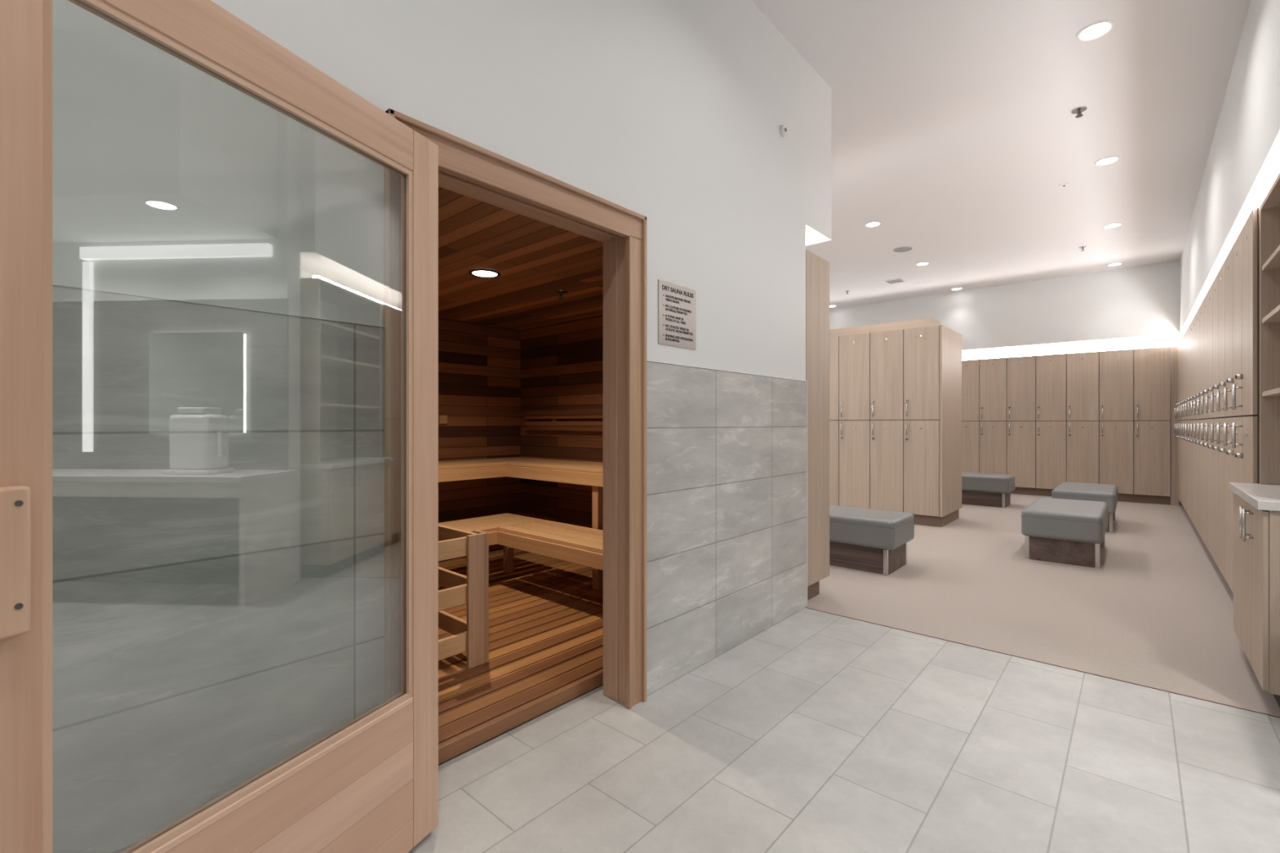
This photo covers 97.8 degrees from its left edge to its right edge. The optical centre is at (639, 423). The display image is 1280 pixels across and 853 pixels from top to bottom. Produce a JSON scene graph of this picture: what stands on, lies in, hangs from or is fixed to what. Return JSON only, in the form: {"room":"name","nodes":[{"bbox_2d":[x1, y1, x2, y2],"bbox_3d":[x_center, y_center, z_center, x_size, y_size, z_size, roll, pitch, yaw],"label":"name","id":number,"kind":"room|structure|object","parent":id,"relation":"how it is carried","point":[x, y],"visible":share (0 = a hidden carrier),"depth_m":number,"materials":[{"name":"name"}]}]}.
{"room":"changing room","nodes":[
{"label":"changing room","id":0,"kind":"room"},
{"bbox_2d":[52,0,806,852],"bbox_3d":[-0.939,-0.610,1.549,0.138,3.700,6.070,0,0,42],"label":"wall","id":1,"kind":"structure","parent":0,"point":[218,472],"depth_m":1.50,"materials":[{"name":"white paint"}]},
{"bbox_2d":[0,0,438,852],"bbox_3d":[-0.801,0.188,1.255,0.072,2.065,0.990,0,0,22],"label":"door","id":2,"kind":"structure","parent":1,"relation":"in","point":[370,784],"depth_m":1.11,"materials":[{"name":"brown wood"}]},
{"bbox_2d":[52,282,807,607],"bbox_3d":[-0.888,0.475,1.507,0.011,1.530,6.075,0,0,42],"label":"trim","id":3,"kind":"structure","parent":1,"relation":"attached to","point":[53,283],"depth_m":1.45,"materials":[{"name":"white metal"}]},
{"bbox_2d":[383,108,646,709],"bbox_3d":[-0.422,0.158,2.126,0.190,2.165,1.154,0,0,42],"label":"trim","id":4,"kind":"structure","parent":1,"relation":"attached to","point":[468,169],"depth_m":2.42,"materials":[{"name":"brown wood"}]},
{"bbox_2d":[657,279,696,349],"bbox_3d":[0.185,-0.525,2.718,0.005,0.300,0.296,0,0,42],"label":"sign","id":5,"kind":"object","parent":1,"relation":"attached to","point":[677,304],"visible":1,"depth_m":2.71,"materials":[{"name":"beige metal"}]},
{"bbox_2d":[779,124,787,137],"bbox_3d":[0.910,-1.850,3.519,0.026,0.070,0.070,0,0,42],"label":"wall sensor","id":6,"kind":"object","parent":1,"relation":"attached to","point":[783,129],"visible":1,"depth_m":3.51,"materials":[{"name":"white plastic"}]},
{"bbox_2d":[438,316,520,561],"bbox_3d":[-2.137,0.140,4.371,0.100,2.200,3.100,0,0,42],"label":"wall","id":7,"kind":"structure","parent":0,"point":[479,364],"depth_m":5.05,"materials":[{"name":"brown wood"}]},
{"bbox_2d":[438,415,447,423],"bbox_3d":[-1.686,-0.035,4.780,0.029,0.070,0.070,0,0,42],"label":"wall block","id":8,"kind":"object","parent":7,"relation":"attached to","point":[442,419],"visible":1,"depth_m":4.76,"materials":[{"name":"brown wood"}]},
{"bbox_2d":[438,186,603,329],"bbox_3d":[-1.126,-0.935,3.454,2.630,0.050,2.870,0,0,42],"label":"ceiling","id":9,"kind":"structure","parent":0,"point":[535,259],"depth_m":3.27,"materials":[{"name":"brown wood"}]},
{"bbox_2d":[468,268,501,278],"bbox_3d":[-0.937,-0.906,3.373,0.190,0.008,0.190,0,0,42],"label":"recessed light","id":10,"kind":"object","parent":9,"relation":"in","point":[480,273],"visible":1,"depth_m":3.36,"materials":[{"name":"white"}]},
{"bbox_2d":[555,288,567,298],"bbox_3d":[-0.539,-0.884,3.821,0.080,0.055,0.080,0,0,42],"label":"sprinkler","id":11,"kind":"object","parent":9,"relation":"attached to","point":[561,291],"visible":1,"depth_m":3.81,"materials":[{"name":"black metal"}]},
{"bbox_2d":[520,314,603,528],"bbox_3d":[-0.130,0.140,4.575,2.630,2.200,0.130,0,0,42],"label":"wall","id":12,"kind":"structure","parent":0,"point":[562,363],"depth_m":5.01,"materials":[{"name":"brown wood"}]},
{"bbox_2d":[524,408,603,431],"bbox_3d":[-0.186,-0.033,4.497,2.350,0.205,0.060,0,0,42],"label":"backrest","id":13,"kind":"object","parent":12,"relation":"attached to","point":[555,425],"visible":0.34,"depth_m":4.88,"materials":[{"name":"brown wood"}]},
{"bbox_2d":[805,60,831,245],"bbox_3d":[-0.429,-1.905,5.443,4.530,1.110,0.430,0,0,42],"label":"wall","id":14,"kind":"structure","parent":0,"point":[818,92],"depth_m":3.94,"materials":[{"name":"white paint"}]},
{"bbox_2d":[408,608,1279,852],"bbox_3d":[-0.264,1.290,0.870,7.350,0.100,6.150,0,0,42],"label":"floor","id":15,"kind":"structure","parent":0,"point":[818,731],"depth_m":2.03,"materials":[{"name":"tile"}]},
{"bbox_2d":[438,548,603,764],"bbox_3d":[-1.149,1.208,3.474,2.550,0.061,2.850,0,0,42],"label":"duckboard","id":16,"kind":"object","parent":15,"relation":"on","point":[546,615],"visible":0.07,"depth_m":2.85,"materials":[{"name":"brown wood"}]},
{"bbox_2d":[438,524,488,669],"bbox_3d":[-1.323,0.858,2.620,0.682,0.640,0.972,0,0,42],"label":"guard","id":17,"kind":"object","parent":16,"relation":"on","point":[471,636],"visible":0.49,"depth_m":2.70,"materials":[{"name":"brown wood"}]},
{"bbox_2d":[438,513,603,573],"bbox_3d":[-1.132,0.959,3.108,1.960,0.438,2.315,0,0,42],"label":"bench","id":18,"kind":"object","parent":16,"relation":"on","point":[577,544],"visible":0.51,"depth_m":3.82,"materials":[{"name":"brown wood"}]},
{"bbox_2d":[438,457,603,590],"bbox_3d":[-1.161,0.749,3.489,2.510,0.858,2.847,0,0,42],"label":"bench","id":19,"kind":"object","parent":16,"relation":"on","point":[564,471],"visible":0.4,"depth_m":4.29,"materials":[{"name":"brown wood"}]},
{"bbox_2d":[805,607,1279,718],"bbox_3d":[1.961,1.244,3.007,2.260,0.013,0.008,0,0,42],"label":"trim","id":20,"kind":"structure","parent":15,"relation":"on","point":[806,607],"depth_m":2.82,"materials":[{"name":"brown"}]},
{"bbox_2d":[751,0,1250,309],"bbox_3d":[1.949,-2.510,4.755,9.200,0.100,14.900,0,0,42],"label":"ceiling","id":21,"kind":"structure","parent":0,"point":[955,130],"depth_m":4.71,"materials":[{"name":"paint"}]},
{"bbox_2d":[864,221,881,226],"bbox_3d":[2.871,-2.456,6.879,0.190,0.008,0.190,0,0,42],"label":"recessed light","id":22,"kind":"object","parent":21,"relation":"in","point":[873,224],"visible":1,"depth_m":6.87,"materials":[{"name":"white"}]},
{"bbox_2d":[883,277,906,284],"bbox_3d":[4.388,-2.454,9.611,0.300,0.012,0.300,0,0,42],"label":"ceiling vent","id":23,"kind":"object","parent":21,"relation":"in","point":[900,279],"visible":1,"depth_m":9.59,"materials":[{"name":"white plastic"}]},
{"bbox_2d":[893,245,912,252],"bbox_3d":[3.698,-2.453,7.856,0.260,0.012,0.260,0,0,42],"label":"ceiling speaker","id":24,"kind":"object","parent":21,"relation":"attached to","point":[906,248],"visible":1,"depth_m":7.84,"materials":[{"name":"white plastic"}]},
{"bbox_2d":[893,247,911,252],"bbox_3d":[3.698,-2.448,7.856,0.236,0.003,0.236,0,0,42],"label":"grille","id":25,"kind":"object","parent":24,"relation":"attached to","point":[898,249],"depth_m":7.84,"materials":[{"name":"grey metal"}]},
{"bbox_2d":[915,262,929,266],"bbox_3d":[4.342,-2.456,8.581,0.190,0.008,0.190,0,0,42],"label":"recessed light","id":26,"kind":"object","parent":21,"relation":"in","point":[920,264],"visible":1,"depth_m":8.59,"materials":[{"name":"white"}]},
{"bbox_2d":[951,287,962,290],"bbox_3d":[5.777,-2.456,10.182,0.190,0.008,0.190,0,0,42],"label":"recessed light","id":27,"kind":"object","parent":21,"relation":"in","point":[957,288],"visible":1,"depth_m":10.20,"materials":[{"name":"white"}]},
{"bbox_2d":[1058,182,1069,187],"bbox_3d":[4.369,-2.453,5.749,0.080,0.014,0.080,0,0,42],"label":"ceiling sensor","id":28,"kind":"object","parent":21,"relation":"attached to","point":[1065,184],"visible":1,"depth_m":5.74,"materials":[{"name":"white plastic"}]},
{"bbox_2d":[1071,106,1087,117],"bbox_3d":[3.438,-2.434,4.369,0.096,0.055,0.096,0,0,42],"label":"sprinkler","id":29,"kind":"object","parent":21,"relation":"attached to","point":[1078,110],"visible":1,"depth_m":4.36,"materials":[{"name":"silver metal"}]},
{"bbox_2d":[1079,245,1086,251],"bbox_3d":[6.162,-2.434,7.768,0.080,0.055,0.080,0,0,42],"label":"sprinkler","id":30,"kind":"object","parent":21,"relation":"attached to","point":[1083,246],"visible":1,"depth_m":7.76,"materials":[{"name":"silver metal"}]},
{"bbox_2d":[1075,19,1115,41],"bbox_3d":[2.846,-2.456,3.491,0.190,0.008,0.190,0,0,42],"label":"recessed light","id":31,"kind":"object","parent":21,"relation":"in","point":[1095,30],"visible":1,"depth_m":3.49,"materials":[{"name":"white plastic"}]},
{"bbox_2d":[1093,155,1119,165],"bbox_3d":[4.365,-2.456,5.218,0.190,0.008,0.190,0,0,42],"label":"recessed light","id":32,"kind":"object","parent":21,"relation":"in","point":[1111,159],"visible":1,"depth_m":5.21,"materials":[{"name":"white"}]},
{"bbox_2d":[1102,222,1123,228],"bbox_3d":[5.865,-2.456,6.922,0.190,0.008,0.190,0,0,42],"label":"recessed light","id":33,"kind":"object","parent":21,"relation":"in","point":[1114,224],"visible":1,"depth_m":6.93,"materials":[{"name":"white"}]},
{"bbox_2d":[1106,262,1123,266],"bbox_3d":[7.323,-2.456,8.610,0.190,0.008,0.190,0,0,42],"label":"recessed light","id":34,"kind":"object","parent":21,"relation":"in","point":[1113,264],"visible":1,"depth_m":8.59,"materials":[{"name":"white"}]},
{"bbox_2d":[829,260,1179,353],"bbox_3d":[5.803,-1.910,10.828,6.700,1.100,0.500,0,0,42],"label":"wall","id":35,"kind":"structure","parent":0,"point":[1139,303],"depth_m":9.47,"materials":[{"name":"white paint"}]},
{"bbox_2d":[807,493,1279,716],"bbox_3d":[3.299,1.290,7.669,7.350,0.100,8.750,0,0,42],"label":"floor","id":36,"kind":"structure","parent":0,"point":[1157,611],"depth_m":3.92,"materials":[{"name":"beige carpet"}]},
{"bbox_2d":[805,249,829,599],"bbox_3d":[1.228,0.029,3.954,0.075,2.419,0.386,0,0,42],"label":"end panel","id":37,"kind":"object","parent":36,"relation":"on","point":[817,268],"visible":0.72,"depth_m":3.92,"materials":[{"name":"brown wood"}]},
{"bbox_2d":[829,336,839,506],"bbox_3d":[2.640,0.035,7.737,0.403,2.409,0.503,0,0,42],"label":"locker","id":38,"kind":"object","parent":36,"relation":"on","point":[833,341],"visible":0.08,"depth_m":7.49,"materials":[{"name":"brown wood"}]},
{"bbox_2d":[839,333,870,509],"bbox_3d":[2.943,0.035,7.468,0.403,2.409,0.503,0,0,42],"label":"locker","id":39,"kind":"object","parent":36,"relation":"on","point":[854,349],"visible":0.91,"depth_m":7.31,"materials":[{"name":"brown wood"}]},
{"bbox_2d":[829,505,915,576],"bbox_3d":[1.780,1.012,5.093,1.202,0.454,0.582,0,0,42],"label":"upholstered bench","id":40,"kind":"object","parent":36,"relation":"on","point":[866,540],"visible":0.51,"depth_m":4.70,"materials":[{"name":"grey leather"}]},
{"bbox_2d":[829,505,914,550],"bbox_3d":[1.780,0.905,5.093,1.200,0.240,0.580,0,0,42],"label":"cushion","id":41,"kind":"object","parent":40,"relation":"on","point":[851,526],"depth_m":4.69,"materials":[{"name":"grey leather"}]},
{"bbox_2d":[870,329,903,512],"bbox_3d":[3.246,0.035,7.199,0.403,2.409,0.503,0,0,42],"label":"locker","id":42,"kind":"object","parent":36,"relation":"on","point":[886,348],"visible":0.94,"depth_m":7.04,"materials":[{"name":"brown wood"}]},
{"bbox_2d":[903,325,941,527],"bbox_3d":[3.549,0.035,6.930,0.403,2.409,0.503,0,0,42],"label":"locker","id":43,"kind":"object","parent":36,"relation":"on","point":[921,344],"visible":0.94,"depth_m":6.77,"materials":[{"name":"brown wood"}]},
{"bbox_2d":[939,324,961,527],"bbox_3d":[3.906,0.032,7.003,0.028,2.414,1.000,0,0,42],"label":"end panel","id":44,"kind":"object","parent":36,"relation":"on","point":[950,341],"visible":1,"depth_m":6.89,"materials":[{"name":"brown wood"}]},
{"bbox_2d":[961,359,979,473],"bbox_3d":[6.149,0.035,10.439,0.418,2.409,0.503,0,0,42],"label":"locker","id":45,"kind":"object","parent":36,"relation":"on","point":[970,368],"visible":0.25,"depth_m":10.23,"materials":[{"name":"brown wood"}]},
{"bbox_2d":[961,471,1015,507],"bbox_3d":[5.125,1.012,8.755,1.202,0.454,0.582,0,0,42],"label":"upholstered bench","id":46,"kind":"object","parent":36,"relation":"on","point":[992,490],"visible":0.52,"depth_m":8.38,"materials":[{"name":"grey leather"}]},
{"bbox_2d":[961,471,1014,493],"bbox_3d":[5.125,0.905,8.755,1.200,0.240,0.580,0,0,42],"label":"cushion","id":47,"kind":"object","parent":46,"relation":"on","point":[971,482],"depth_m":8.37,"materials":[{"name":"grey leather"}]},
{"bbox_2d":[979,357,1007,474],"bbox_3d":[6.463,0.035,10.160,0.418,2.409,0.503,0,0,42],"label":"locker","id":48,"kind":"object","parent":36,"relation":"on","point":[993,371],"visible":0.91,"depth_m":10.00,"materials":[{"name":"brown wood"}]},
{"bbox_2d":[1007,355,1035,495],"bbox_3d":[6.777,0.035,9.881,0.418,2.409,0.503,0,0,42],"label":"locker","id":49,"kind":"object","parent":36,"relation":"on","point":[1021,371],"visible":0.97,"depth_m":9.71,"materials":[{"name":"brown wood"}]},
{"bbox_2d":[1035,353,1066,496],"bbox_3d":[7.091,0.035,9.603,0.418,2.409,0.503,0,0,42],"label":"locker","id":50,"kind":"object","parent":36,"relation":"on","point":[1051,370],"visible":0.96,"depth_m":9.45,"materials":[{"name":"brown wood"}]},
{"bbox_2d":[1021,497,1108,568],"bbox_3d":[4.091,1.012,5.354,0.582,0.454,1.202,0,0,42],"label":"upholstered bench","id":51,"kind":"object","parent":36,"relation":"on","point":[1059,531],"visible":1,"depth_m":4.96,"materials":[{"name":"grey leather"}]},
{"bbox_2d":[1021,497,1108,543],"bbox_3d":[4.091,0.905,5.354,0.580,0.240,1.200,0,0,42],"label":"cushion","id":52,"kind":"object","parent":51,"relation":"on","point":[1049,519],"depth_m":4.97,"materials":[{"name":"grey leather"}]},
{"bbox_2d":[1066,351,1098,484],"bbox_3d":[7.405,0.035,9.324,0.418,2.409,0.503,0,0,42],"label":"locker","id":53,"kind":"object","parent":36,"relation":"on","point":[1082,368],"visible":0.96,"depth_m":9.16,"materials":[{"name":"brown wood"}]},
{"bbox_2d":[1051,481,1118,533],"bbox_3d":[5.532,1.012,6.923,0.582,0.454,1.202,0,0,42],"label":"upholstered bench","id":54,"kind":"object","parent":36,"relation":"on","point":[1107,493],"visible":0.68,"depth_m":6.54,"materials":[{"name":"grey leather"}]},
{"bbox_2d":[1052,481,1117,514],"bbox_3d":[5.532,0.905,6.923,0.580,0.240,1.200,0,0,42],"label":"cushion","id":55,"kind":"object","parent":54,"relation":"on","point":[1107,493],"depth_m":6.57,"materials":[{"name":"grey leather"}]},
{"bbox_2d":[1098,349,1133,502],"bbox_3d":[7.719,0.035,9.045,0.418,2.409,0.503,0,0,42],"label":"locker","id":56,"kind":"object","parent":36,"relation":"on","point":[1116,367],"visible":0.97,"depth_m":8.88,"materials":[{"name":"brown wood"}]},
{"bbox_2d":[1133,346,1170,504],"bbox_3d":[8.033,0.035,8.766,0.418,2.409,0.503,0,0,42],"label":"locker","id":57,"kind":"object","parent":36,"relation":"on","point":[1152,366],"visible":0.99,"depth_m":8.61,"materials":[{"name":"brown wood"}]},
{"bbox_2d":[961,343,1178,359],"bbox_3d":[5.740,-1.200,10.683,6.600,0.030,0.040,0,0,42],"label":"light","id":58,"kind":"object","parent":57,"relation":"on","point":[1174,344],"visible":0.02,"depth_m":9.30,"materials":[{"name":"white"}]},
{"bbox_2d":[1170,346,1179,506],"bbox_3d":[8.108,0.035,8.461,0.093,2.409,0.020,0,0,42],"label":"filler panel","id":59,"kind":"object","parent":36,"relation":"on","point":[1175,500],"visible":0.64,"depth_m":8.46,"materials":[{"name":"brown wood"}]},
{"bbox_2d":[1173,343,1181,499],"bbox_3d":[8.086,0.035,8.079,0.503,2.409,0.418,0,0,42],"label":"locker","id":60,"kind":"object","parent":36,"relation":"on","point":[1179,344],"visible":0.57,"depth_m":8.31,"materials":[{"name":"brown wood"}]},
{"bbox_2d":[1175,340,1181,502],"bbox_3d":[7.808,0.035,7.764,0.503,2.409,0.418,0,0,42],"label":"locker","id":61,"kind":"object","parent":36,"relation":"on","point":[1180,340],"visible":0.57,"depth_m":8.01,"materials":[{"name":"brown wood"}]},
{"bbox_2d":[1177,336,1185,506],"bbox_3d":[7.529,0.035,7.450,0.503,2.409,0.418,0,0,42],"label":"locker","id":62,"kind":"object","parent":36,"relation":"on","point":[1182,340],"visible":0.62,"depth_m":7.59,"materials":[{"name":"brown wood"}]},
{"bbox_2d":[1178,333,1187,509],"bbox_3d":[7.250,0.035,7.136,0.503,2.409,0.418,0,0,42],"label":"locker","id":63,"kind":"object","parent":36,"relation":"on","point":[1181,402],"visible":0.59,"depth_m":7.33,"materials":[{"name":"brown wood"}]},
{"bbox_2d":[1181,328,1190,513],"bbox_3d":[6.971,0.035,6.822,0.503,2.409,0.418,0,0,42],"label":"locker","id":64,"kind":"object","parent":36,"relation":"on","point":[1186,331],"visible":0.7,"depth_m":6.98,"materials":[{"name":"brown wood"}]},
{"bbox_2d":[1182,324,1192,517],"bbox_3d":[6.692,0.035,6.508,0.503,2.409,0.418,0,0,42],"label":"locker","id":65,"kind":"object","parent":36,"relation":"on","point":[1188,327],"visible":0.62,"depth_m":6.66,"materials":[{"name":"brown wood"}]},
{"bbox_2d":[1185,318,1194,523],"bbox_3d":[6.413,0.035,6.194,0.503,2.409,0.418,0,0,42],"label":"locker","id":66,"kind":"object","parent":36,"relation":"on","point":[1192,322],"visible":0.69,"depth_m":6.37,"materials":[{"name":"brown wood"}]},
{"bbox_2d":[1187,313,1199,528],"bbox_3d":[6.135,0.035,5.880,0.503,2.409,0.418,0,0,42],"label":"locker","id":67,"kind":"object","parent":36,"relation":"on","point":[1194,317],"visible":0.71,"depth_m":6.01,"materials":[{"name":"brown wood"}]},
{"bbox_2d":[1191,306,1202,534],"bbox_3d":[5.856,0.035,5.566,0.503,2.409,0.418,0,0,42],"label":"locker","id":68,"kind":"object","parent":36,"relation":"on","point":[1197,313],"visible":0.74,"depth_m":5.70,"materials":[{"name":"brown wood"}]},
{"bbox_2d":[1193,300,1206,540],"bbox_3d":[5.577,0.035,5.252,0.503,2.409,0.418,0,0,42],"label":"locker","id":69,"kind":"object","parent":36,"relation":"on","point":[1202,304],"visible":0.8,"depth_m":5.42,"materials":[{"name":"brown wood"}]},
{"bbox_2d":[1197,291,1210,549],"bbox_3d":[5.298,0.035,4.938,0.503,2.409,0.418,0,0,42],"label":"locker","id":70,"kind":"object","parent":36,"relation":"on","point":[1206,298],"visible":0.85,"depth_m":5.10,"materials":[{"name":"brown wood"}]},
{"bbox_2d":[1201,282,1216,557],"bbox_3d":[5.019,0.035,4.624,0.503,2.409,0.418,0,0,42],"label":"locker","id":71,"kind":"object","parent":36,"relation":"on","point":[1211,289],"visible":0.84,"depth_m":4.76,"materials":[{"name":"brown wood"}]},
{"bbox_2d":[1205,271,1222,567],"bbox_3d":[4.740,0.035,4.310,0.503,2.409,0.418,0,0,42],"label":"locker","id":72,"kind":"object","parent":36,"relation":"on","point":[1215,282],"visible":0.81,"depth_m":4.42,"materials":[{"name":"brown wood"}]},
{"bbox_2d":[1210,260,1228,578],"bbox_3d":[4.462,0.035,3.996,0.503,2.409,0.418,0,0,42],"label":"locker","id":73,"kind":"object","parent":36,"relation":"on","point":[1222,270],"visible":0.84,"depth_m":4.13,"materials":[{"name":"brown wood"}]},
{"bbox_2d":[1217,246,1236,591],"bbox_3d":[4.183,0.035,3.682,0.503,2.409,0.418,0,0,42],"label":"locker","id":74,"kind":"object","parent":36,"relation":"on","point":[1228,260],"visible":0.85,"depth_m":3.81,"materials":[{"name":"brown wood"}]},
{"bbox_2d":[1223,230,1246,593],"bbox_3d":[3.904,0.035,3.368,0.503,2.409,0.418,0,0,42],"label":"locker","id":75,"kind":"object","parent":36,"relation":"on","point":[1237,246],"visible":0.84,"depth_m":3.50,"materials":[{"name":"brown wood"}]},
{"bbox_2d":[1231,207,1260,484],"bbox_3d":[3.625,0.035,3.053,0.503,2.409,0.418,0,0,42],"label":"locker","id":76,"kind":"object","parent":36,"relation":"on","point":[1250,376],"visible":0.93,"depth_m":3.10,"materials":[{"name":"brown wood"}]},
{"bbox_2d":[1233,493,1279,707],"bbox_3d":[3.131,0.802,2.543,0.574,0.874,0.960,0,0,42],"label":"vanity cabinet","id":77,"kind":"object","parent":36,"relation":"on","point":[1256,533],"visible":0.88,"depth_m":2.44,"materials":[{"name":"brown wood"}]},
{"bbox_2d":[1228,482,1279,511],"bbox_3d":[3.141,0.344,2.537,0.560,0.040,0.985,0,0,42],"label":"countertop","id":78,"kind":"structure","parent":77,"relation":"on","point":[1260,496],"depth_m":2.59,"materials":[{"name":"white stone"}]},
{"bbox_2d":[1260,172,1279,484],"bbox_3d":[3.179,-0.422,2.496,0.440,1.490,0.955,0,0,42],"label":"shelving unit","id":79,"kind":"object","parent":78,"relation":"on","point":[1270,206],"visible":1,"depth_m":2.96,"materials":[{"name":"brown wood"}]},
{"bbox_3d":[2.034,0.034,8.275,0.403,2.409,0.503,0,0,42],"label":"locker","id":80,"kind":"object","parent":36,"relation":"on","visible":0},
{"bbox_2d":[829,317,940,337],"bbox_3d":[2.993,-1.246,7.814,2.100,0.149,0.420,0,0,42],"label":"panel","id":81,"kind":"object","parent":80,"relation":"on","point":[924,322],"visible":0.28,"depth_m":7.33,"materials":[{"name":"brown wood"}]},
{"bbox_2d":[961,337,1182,502],"bbox_3d":[6.133,-0.610,10.937,7.250,3.700,0.100,0,0,42],"label":"wall","id":82,"kind":"structure","parent":0,"point":[1176,340],"depth_m":9.62,"materials":[{"name":"white paint"}]},
{"bbox_2d":[1177,0,1279,337],"bbox_3d":[5.737,-1.910,5.370,0.450,1.100,8.750,0,0,42],"label":"wall","id":83,"kind":"structure","parent":0,"point":[1242,165],"depth_m":3.60,"materials":[{"name":"white paint"}]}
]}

